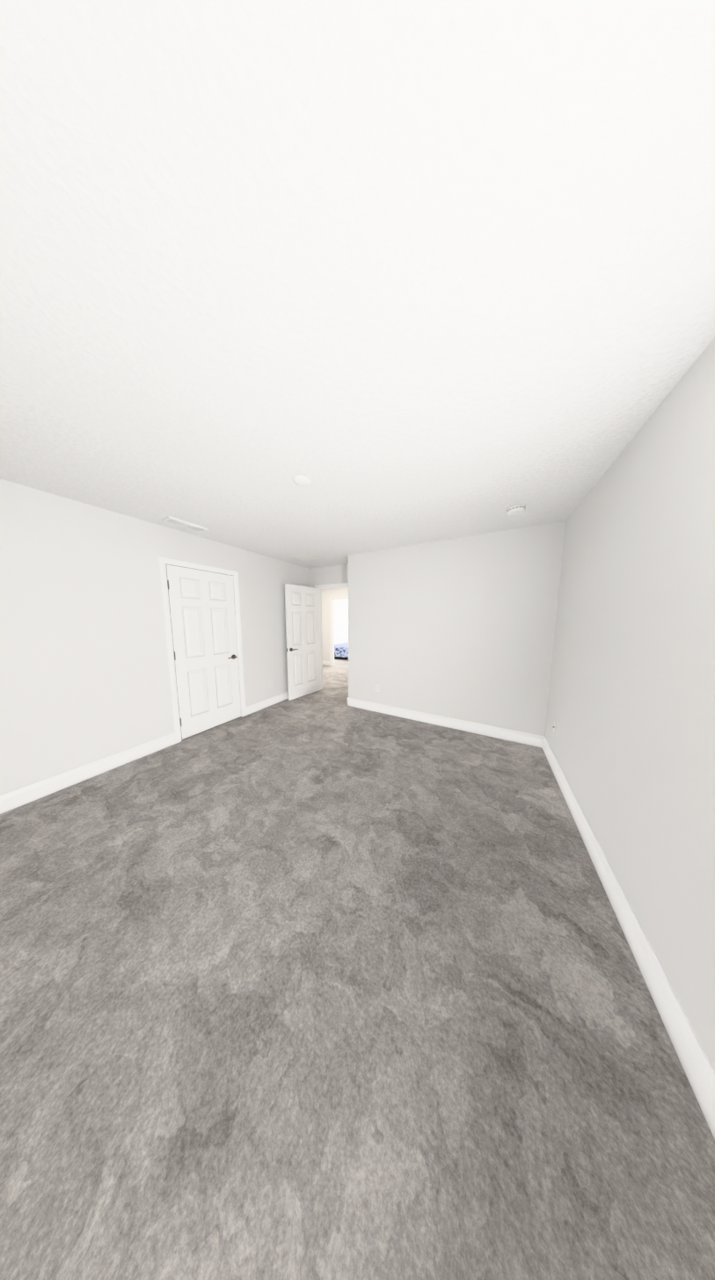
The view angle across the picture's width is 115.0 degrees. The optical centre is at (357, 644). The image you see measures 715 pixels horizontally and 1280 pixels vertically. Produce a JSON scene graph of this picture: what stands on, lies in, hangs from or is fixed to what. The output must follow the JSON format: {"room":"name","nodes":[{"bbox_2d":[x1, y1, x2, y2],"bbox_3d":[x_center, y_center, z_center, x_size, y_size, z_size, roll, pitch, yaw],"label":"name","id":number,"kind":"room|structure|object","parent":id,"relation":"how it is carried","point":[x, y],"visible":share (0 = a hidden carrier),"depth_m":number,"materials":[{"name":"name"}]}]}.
{"room":"bedroom","nodes":[
{"label":"bedroom","id":0,"kind":"room"},
{"bbox_2d":[0,479,310,795],"bbox_3d":[-1.985,-0.104,2.902,0.120,2.440,4.300,4,7,29],"label":"wall","id":1,"kind":"structure","parent":0,"point":[84,677],"depth_m":2.05,"materials":[{"name":"white paint"}]},
{"bbox_2d":[0,732,175,814],"bbox_3d":[-2.512,1.161,1.958,0.016,0.135,1.603,4,7,29],"label":"baseboard","id":2,"kind":"structure","parent":1,"relation":"attached to","point":[18,797],"depth_m":2.02,"materials":[{"name":"white wood"}]},
{"bbox_2d":[158,556,246,743],"bbox_3d":[-1.953,0.056,2.960,0.137,2.109,0.894,4,7,29],"label":"door frame","id":3,"kind":"structure","parent":1,"relation":"attached to","point":[163,562],"depth_m":2.64,"materials":[{"name":"white wood"}]},
{"bbox_2d":[166,564,240,739],"bbox_3d":[-1.926,0.086,2.945,0.159,2.030,0.770,4,7,29],"label":"closet door","id":4,"kind":"structure","parent":1,"relation":"in","point":[203,621],"depth_m":2.88,"materials":[{"name":"white wood"}]},
{"bbox_2d":[245,691,288,715],"bbox_3d":[-1.310,0.923,4.094,0.016,0.135,1.533,4,7,29],"label":"baseboard","id":5,"kind":"structure","parent":1,"relation":"attached to","point":[253,708],"depth_m":3.74,"materials":[{"name":"white wood"}]},
{"bbox_2d":[269,679,272,686],"bbox_3d":[-1.452,0.639,3.815,0.007,0.115,0.070,4,7,29],"label":"outlet","id":6,"kind":"object","parent":1,"relation":"attached to","point":[270,682],"visible":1,"depth_m":3.81,"materials":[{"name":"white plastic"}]},
{"bbox_2d":[309,563,347,588],"bbox_3d":[-0.415,-0.272,4.410,1.140,2.440,0.120,4,7,29],"label":"wall","id":7,"kind":"structure","parent":0,"point":[331,574],"depth_m":4.29,"materials":[{"name":"white paint"}]},
{"bbox_2d":[284,583,320,700],"bbox_3d":[-1.013,-0.061,4.260,0.182,2.030,0.768,4,7,29],"label":"entry door","id":8,"kind":"structure","parent":7,"relation":"in","point":[301,605],"depth_m":4.19,"materials":[{"name":"white wood"}]},
{"bbox_2d":[314,581,347,689],"bbox_3d":[-0.415,-0.107,4.428,0.894,2.109,0.154,4,7,29],"label":"door frame","id":9,"kind":"structure","parent":7,"relation":"attached to","point":[332,585],"depth_m":4.56,"materials":[{"name":"white wood"}]},
{"bbox_2d":[321,587,348,661],"bbox_3d":[0.154,-0.509,6.530,4.490,2.440,0.120,4,7,29],"label":"wall","id":10,"kind":"structure","parent":0,"point":[340,622],"depth_m":6.88,"materials":[{"name":"white paint"}]},
{"bbox_2d":[322,660,329,665],"bbox_3d":[-1.360,0.549,7.422,1.161,0.135,0.016,4,7,29],"label":"baseboard","id":11,"kind":"structure","parent":10,"relation":"attached to","point":[326,663],"depth_m":7.20,"materials":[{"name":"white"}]},
{"bbox_2d":[328,596,347,665],"bbox_3d":[-0.409,-0.381,6.861,0.941,2.109,0.154,4,7,29],"label":"door frame","id":12,"kind":"structure","parent":10,"relation":"attached to","point":[331,636],"depth_m":7.02,"materials":[{"name":"white wood"}]},
{"bbox_2d":[0,657,714,1279],"bbox_3d":[-0.039,0.914,5.057,6.600,0.060,9.900,4,7,29],"label":"floor","id":13,"kind":"structure","parent":0,"point":[325,983],"depth_m":0.81,"materials":[{"name":"carpet"}]},
{"bbox_2d":[334,642,348,658],"bbox_3d":[0.034,0.001,8.661,2.070,0.950,1.540,4,7,29],"label":"bed","id":14,"kind":"object","parent":13,"relation":"on","point":[340,650],"visible":0.19,"depth_m":8.20,"materials":[{"name":"fabric"}]},
{"bbox_2d":[0,0,714,568],"bbox_3d":[-0.036,-1.570,4.778,6.600,0.060,9.900,4,7,29],"label":"ceiling","id":15,"kind":"structure","parent":0,"point":[383,274],"depth_m":0.63,"materials":[{"name":"white paint"}]},
{"bbox_2d":[160,516,208,532],"bbox_3d":[-1.817,-1.269,2.412,0.171,0.014,0.366,4,7,29],"label":"ceiling vent","id":16,"kind":"object","parent":15,"relation":"in","point":[183,524],"visible":1,"depth_m":2.38,"materials":[{"name":"white plastic"}]},
{"bbox_2d":[292,475,310,486],"bbox_3d":[-0.402,-1.180,1.649,0.124,0.017,0.124,4,7,29],"label":"junction","id":17,"kind":"object","parent":15,"relation":"attached to","point":[301,480],"visible":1,"depth_m":1.63,"materials":[{"name":"white plastic"}]},
{"bbox_2d":[506,504,525,516],"bbox_3d":[1.430,-1.210,2.056,0.140,0.045,0.140,4,7,29],"label":"smoke detector","id":18,"kind":"object","parent":15,"relation":"attached to","point":[515,510],"visible":0.98,"depth_m":2.02,"materials":[{"name":"white plastic"}]},
{"bbox_2d":[347,521,565,735],"bbox_3d":[1.165,-0.144,3.287,2.720,2.440,0.550,4,7,29],"label":"wall","id":19,"kind":"structure","parent":0,"point":[461,629],"depth_m":2.88,"materials":[{"name":"white paint"}]},
{"bbox_2d":[375,684,379,691],"bbox_3d":[0.312,0.673,3.537,0.070,0.115,0.007,4,7,29],"label":"outlet","id":20,"kind":"object","parent":19,"relation":"attached to","point":[377,687],"visible":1,"depth_m":3.53,"materials":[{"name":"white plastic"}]},
{"bbox_2d":[346,698,541,748],"bbox_3d":[0.957,1.025,3.208,2.596,0.135,0.016,4,7,29],"label":"baseboard","id":21,"kind":"structure","parent":19,"relation":"attached to","point":[510,735],"depth_m":3.02,"materials":[{"name":"white wood"}]},
{"bbox_2d":[544,337,714,1071],"bbox_3d":[1.250,0.137,0.792,0.120,2.440,3.750,4,7,29],"label":"wall","id":22,"kind":"structure","parent":0,"point":[630,712],"depth_m":0.99,"materials":[{"name":"white paint"}]},
{"bbox_2d":[552,720,556,733],"bbox_3d":[1.939,0.809,2.249,0.016,0.115,0.070,4,7,29],"label":"outlet","id":23,"kind":"object","parent":22,"relation":"attached to","point":[554,727],"visible":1,"depth_m":2.24,"materials":[{"name":"white plastic"}]},
{"bbox_2d":[541,735,714,1139],"bbox_3d":[1.226,1.271,1.019,0.016,0.135,3.600,4,7,29],"label":"baseboard","id":24,"kind":"structure","parent":22,"relation":"attached to","point":[698,1068],"depth_m":0.88,"materials":[{"name":"white wood"}]}
]}

